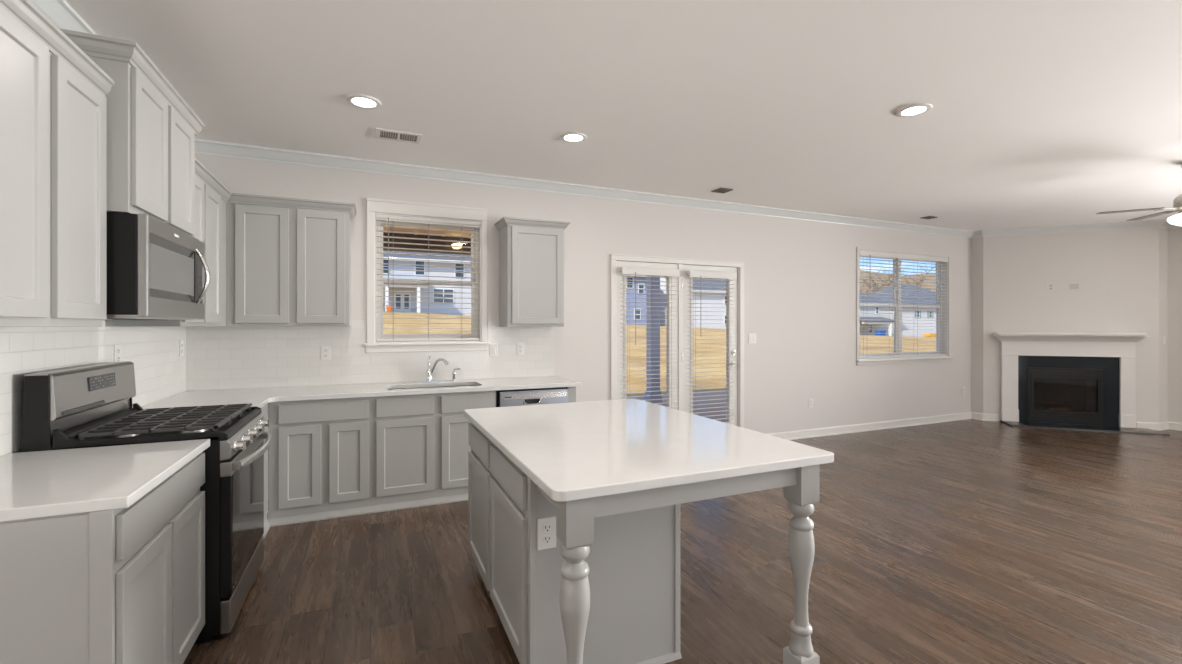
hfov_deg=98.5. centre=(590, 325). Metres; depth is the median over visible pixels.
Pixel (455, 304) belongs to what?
house
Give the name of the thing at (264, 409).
base cabinet
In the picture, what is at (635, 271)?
window blind
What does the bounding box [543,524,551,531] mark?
socket
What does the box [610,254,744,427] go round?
door
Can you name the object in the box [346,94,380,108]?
recessed light
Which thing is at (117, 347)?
wall outlet
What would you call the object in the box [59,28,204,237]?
upper cabinet
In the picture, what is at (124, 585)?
base cabinet
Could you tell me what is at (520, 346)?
wall outlet
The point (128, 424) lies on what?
cooktop
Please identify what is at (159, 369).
tile backsplash
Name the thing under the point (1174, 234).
wall
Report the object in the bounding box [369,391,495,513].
base cabinet
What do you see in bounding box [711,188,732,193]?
ceiling vent
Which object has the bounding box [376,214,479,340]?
window blind
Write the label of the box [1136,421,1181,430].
baseboard
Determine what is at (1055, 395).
fireplace insert
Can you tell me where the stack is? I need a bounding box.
[923,333,935,336]
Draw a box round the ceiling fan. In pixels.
[1096,164,1181,225]
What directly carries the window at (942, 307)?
in the wall at (800, 275)
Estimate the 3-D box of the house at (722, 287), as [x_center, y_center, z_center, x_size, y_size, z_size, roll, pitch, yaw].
[18.538,-3.962,80.945,18.800,10.970,11.060,0,0,-23]
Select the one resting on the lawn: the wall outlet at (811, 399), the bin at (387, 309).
the bin at (387, 309)
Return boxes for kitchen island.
[468,423,819,663]
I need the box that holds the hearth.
[1000,420,1169,435]
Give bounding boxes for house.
[383,250,470,315]
[626,275,645,324]
[660,278,725,328]
[860,293,902,335]
[868,285,935,336]
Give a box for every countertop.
[0,439,209,521]
[142,376,580,408]
[464,399,833,501]
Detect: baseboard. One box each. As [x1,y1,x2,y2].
[768,412,998,439]
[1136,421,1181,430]
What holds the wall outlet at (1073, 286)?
attached to the wall at (1117, 271)
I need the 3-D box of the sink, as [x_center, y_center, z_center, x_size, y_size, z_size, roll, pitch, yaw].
[-1.270,0.621,4.154,0.774,0.204,0.410,0,0,-23]
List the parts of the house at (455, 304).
pane, porch post, door, pane, porch post, pane, pane, pane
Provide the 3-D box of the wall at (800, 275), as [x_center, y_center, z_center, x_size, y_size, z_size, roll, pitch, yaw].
[1.189,-0.005,5.694,9.643,2.755,0.158,0,0,-23]
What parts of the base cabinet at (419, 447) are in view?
drawer, door, kick moulding, door, drawer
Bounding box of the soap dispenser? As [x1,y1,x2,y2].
[451,368,460,380]
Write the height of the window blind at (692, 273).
1.748 m
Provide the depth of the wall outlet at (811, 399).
6.27 m
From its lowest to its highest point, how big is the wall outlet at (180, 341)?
0.115 m
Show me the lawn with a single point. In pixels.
(703, 340)
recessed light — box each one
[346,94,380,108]
[560,132,586,142]
[896,103,931,116]
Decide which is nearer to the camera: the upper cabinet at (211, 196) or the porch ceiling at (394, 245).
the upper cabinet at (211, 196)
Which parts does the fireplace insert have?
glass, door frame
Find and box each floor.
[183,419,1181,663]
[626,390,725,421]
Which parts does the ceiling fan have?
blade, blade, lamp shade, motor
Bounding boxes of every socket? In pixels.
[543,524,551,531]
[543,535,551,543]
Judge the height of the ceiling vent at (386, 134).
0.010 m
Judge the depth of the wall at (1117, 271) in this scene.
7.00 m
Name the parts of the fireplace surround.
bed moulding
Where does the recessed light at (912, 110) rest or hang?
in the ceiling at (1042, 113)
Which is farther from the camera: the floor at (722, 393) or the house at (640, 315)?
the house at (640, 315)
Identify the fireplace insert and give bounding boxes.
[1028,367,1103,425]
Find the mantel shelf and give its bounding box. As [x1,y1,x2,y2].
[993,333,1146,335]
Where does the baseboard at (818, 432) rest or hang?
attached to the wall at (800, 275)
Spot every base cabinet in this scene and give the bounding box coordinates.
[0,453,204,663]
[261,404,269,537]
[267,397,368,526]
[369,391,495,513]
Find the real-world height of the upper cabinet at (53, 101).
0.966 m
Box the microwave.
[102,212,209,319]
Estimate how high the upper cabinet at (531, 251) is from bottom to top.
0.952 m
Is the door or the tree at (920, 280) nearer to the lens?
the door
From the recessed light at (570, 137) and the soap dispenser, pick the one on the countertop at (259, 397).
the soap dispenser
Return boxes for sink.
[388,385,476,389]
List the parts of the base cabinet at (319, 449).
door, kick moulding, drawer, door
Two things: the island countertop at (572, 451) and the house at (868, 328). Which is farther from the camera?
the house at (868, 328)
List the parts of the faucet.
lever, plate, spout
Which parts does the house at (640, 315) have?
pane, pane, pane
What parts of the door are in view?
glazing frame, glazing frame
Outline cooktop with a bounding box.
[63,408,261,440]
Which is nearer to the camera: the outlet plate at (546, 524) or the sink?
the outlet plate at (546, 524)
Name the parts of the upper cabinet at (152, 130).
crown moulding, door, door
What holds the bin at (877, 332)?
on the lawn
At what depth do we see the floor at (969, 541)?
2.87 m
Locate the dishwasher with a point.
(520, 397)
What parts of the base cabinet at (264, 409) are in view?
kick moulding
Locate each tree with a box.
[860,262,907,291]
[887,264,935,289]
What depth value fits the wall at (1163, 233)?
6.74 m
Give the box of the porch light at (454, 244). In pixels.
[452,243,461,249]
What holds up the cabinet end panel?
on the floor at (969, 541)
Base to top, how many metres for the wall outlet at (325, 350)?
0.115 m
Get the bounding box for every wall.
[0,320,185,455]
[186,154,970,499]
[971,237,983,413]
[984,228,1158,422]
[1159,228,1167,422]
[1168,227,1181,422]
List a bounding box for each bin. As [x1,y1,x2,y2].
[386,305,391,311]
[874,330,886,335]
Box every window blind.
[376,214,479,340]
[620,267,678,407]
[687,270,735,422]
[860,251,947,357]
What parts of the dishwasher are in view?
pocket handle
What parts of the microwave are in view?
door, door glass, control panel, handle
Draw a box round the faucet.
[414,356,448,382]
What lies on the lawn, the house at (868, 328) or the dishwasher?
the house at (868, 328)
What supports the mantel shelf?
attached to the fireplace surround
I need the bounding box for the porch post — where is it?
[644,276,661,402]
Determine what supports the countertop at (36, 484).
on the base cabinet at (124, 585)
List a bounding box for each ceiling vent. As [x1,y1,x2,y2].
[375,128,421,143]
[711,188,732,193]
[921,216,937,218]
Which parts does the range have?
burner, burner, oven door, knob, door rail, drawer, control panel, knob, knob, handle, knob, knob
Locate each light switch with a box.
[490,344,496,355]
[748,334,755,343]
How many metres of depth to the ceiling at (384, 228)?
7.53 m
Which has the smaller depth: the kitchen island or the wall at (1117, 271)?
the kitchen island
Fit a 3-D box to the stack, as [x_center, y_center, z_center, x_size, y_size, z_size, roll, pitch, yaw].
[61.274,2.029,90.701,4.193,1.330,1.180,0,0,-23]
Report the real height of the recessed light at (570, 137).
0.012 m
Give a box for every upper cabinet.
[0,0,114,326]
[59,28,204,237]
[105,158,231,325]
[226,193,356,325]
[494,216,569,326]
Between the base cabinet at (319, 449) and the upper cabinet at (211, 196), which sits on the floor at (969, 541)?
the base cabinet at (319, 449)
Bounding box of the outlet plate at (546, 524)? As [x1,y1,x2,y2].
[538,516,555,549]
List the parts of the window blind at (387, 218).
rail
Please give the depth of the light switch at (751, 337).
5.91 m
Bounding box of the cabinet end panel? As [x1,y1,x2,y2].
[567,387,575,402]
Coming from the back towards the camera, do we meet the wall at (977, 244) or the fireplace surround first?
the wall at (977, 244)
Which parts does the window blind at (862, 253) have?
ladder cord, rail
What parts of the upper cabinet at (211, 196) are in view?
door, door, crown moulding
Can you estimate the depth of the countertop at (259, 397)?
3.82 m
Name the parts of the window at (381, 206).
sash, frame, sash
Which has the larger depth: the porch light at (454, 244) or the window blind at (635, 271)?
the porch light at (454, 244)
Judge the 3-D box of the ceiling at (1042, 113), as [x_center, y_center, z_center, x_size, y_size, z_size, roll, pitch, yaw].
[3.473,-1.482,2.662,11.633,0.200,7.536,0,0,-23]
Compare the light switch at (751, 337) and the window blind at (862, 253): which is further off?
the window blind at (862, 253)
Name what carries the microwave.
attached to the upper cabinet at (152, 130)
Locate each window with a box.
[364,198,489,352]
[856,247,953,365]
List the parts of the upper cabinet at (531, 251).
crown moulding, door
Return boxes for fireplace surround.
[992,333,1150,427]
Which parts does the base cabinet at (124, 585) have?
panel, door, drawer, door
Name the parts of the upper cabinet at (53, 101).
door, crown moulding, door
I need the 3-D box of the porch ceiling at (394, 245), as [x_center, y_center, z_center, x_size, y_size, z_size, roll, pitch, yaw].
[-2.324,-1.267,7.907,8.000,0.260,0.180,0,0,-23]
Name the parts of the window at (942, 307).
sash, sash, frame, sash, sash, frame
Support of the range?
on the floor at (969, 541)
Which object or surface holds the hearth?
on the floor at (969, 541)
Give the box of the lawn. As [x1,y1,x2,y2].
[383,311,935,395]
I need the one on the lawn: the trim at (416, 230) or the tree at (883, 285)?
the tree at (883, 285)
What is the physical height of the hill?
39.943 m
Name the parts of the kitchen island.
drawer, door, drawer, door, corner trim, leg, panel, shoe moulding, corner trim, leg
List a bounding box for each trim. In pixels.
[30,0,1181,238]
[385,225,470,236]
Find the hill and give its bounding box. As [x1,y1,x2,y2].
[860,270,935,293]
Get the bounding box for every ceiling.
[65,0,1181,230]
[383,224,470,235]
[383,232,470,254]
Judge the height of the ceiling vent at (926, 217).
0.010 m
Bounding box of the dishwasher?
[496,387,567,406]
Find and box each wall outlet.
[114,344,120,361]
[179,340,182,355]
[321,346,330,359]
[517,343,523,354]
[809,398,812,407]
[1045,283,1055,290]
[1069,282,1079,290]
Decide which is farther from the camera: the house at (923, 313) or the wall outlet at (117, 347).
the house at (923, 313)
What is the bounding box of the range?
[22,361,271,644]
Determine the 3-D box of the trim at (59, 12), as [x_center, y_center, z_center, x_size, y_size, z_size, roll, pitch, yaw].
[3.443,-1.338,2.731,11.033,0.088,7.086,0,0,-23]
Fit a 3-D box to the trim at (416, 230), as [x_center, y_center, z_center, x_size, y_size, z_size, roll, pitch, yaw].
[-2.340,-1.385,7.502,7.650,0.024,0.530,0,0,-23]
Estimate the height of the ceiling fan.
0.534 m
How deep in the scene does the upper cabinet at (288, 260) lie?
3.77 m
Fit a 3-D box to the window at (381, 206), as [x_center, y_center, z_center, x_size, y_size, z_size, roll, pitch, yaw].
[-1.439,-0.424,4.540,1.050,1.301,0.195,0,0,-23]
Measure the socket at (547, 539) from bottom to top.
0.028 m
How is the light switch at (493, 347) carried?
attached to the wall at (800, 275)
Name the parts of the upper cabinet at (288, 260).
door, crown moulding, door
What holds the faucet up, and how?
on the countertop at (259, 397)
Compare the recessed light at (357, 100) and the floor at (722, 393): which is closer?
the recessed light at (357, 100)
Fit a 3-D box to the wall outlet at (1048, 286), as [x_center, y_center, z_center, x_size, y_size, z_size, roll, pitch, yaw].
[6.428,-0.542,7.105,0.115,0.115,0.008,0,0,22]
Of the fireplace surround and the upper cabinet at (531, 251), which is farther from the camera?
the fireplace surround
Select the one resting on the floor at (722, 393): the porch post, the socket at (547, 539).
the porch post

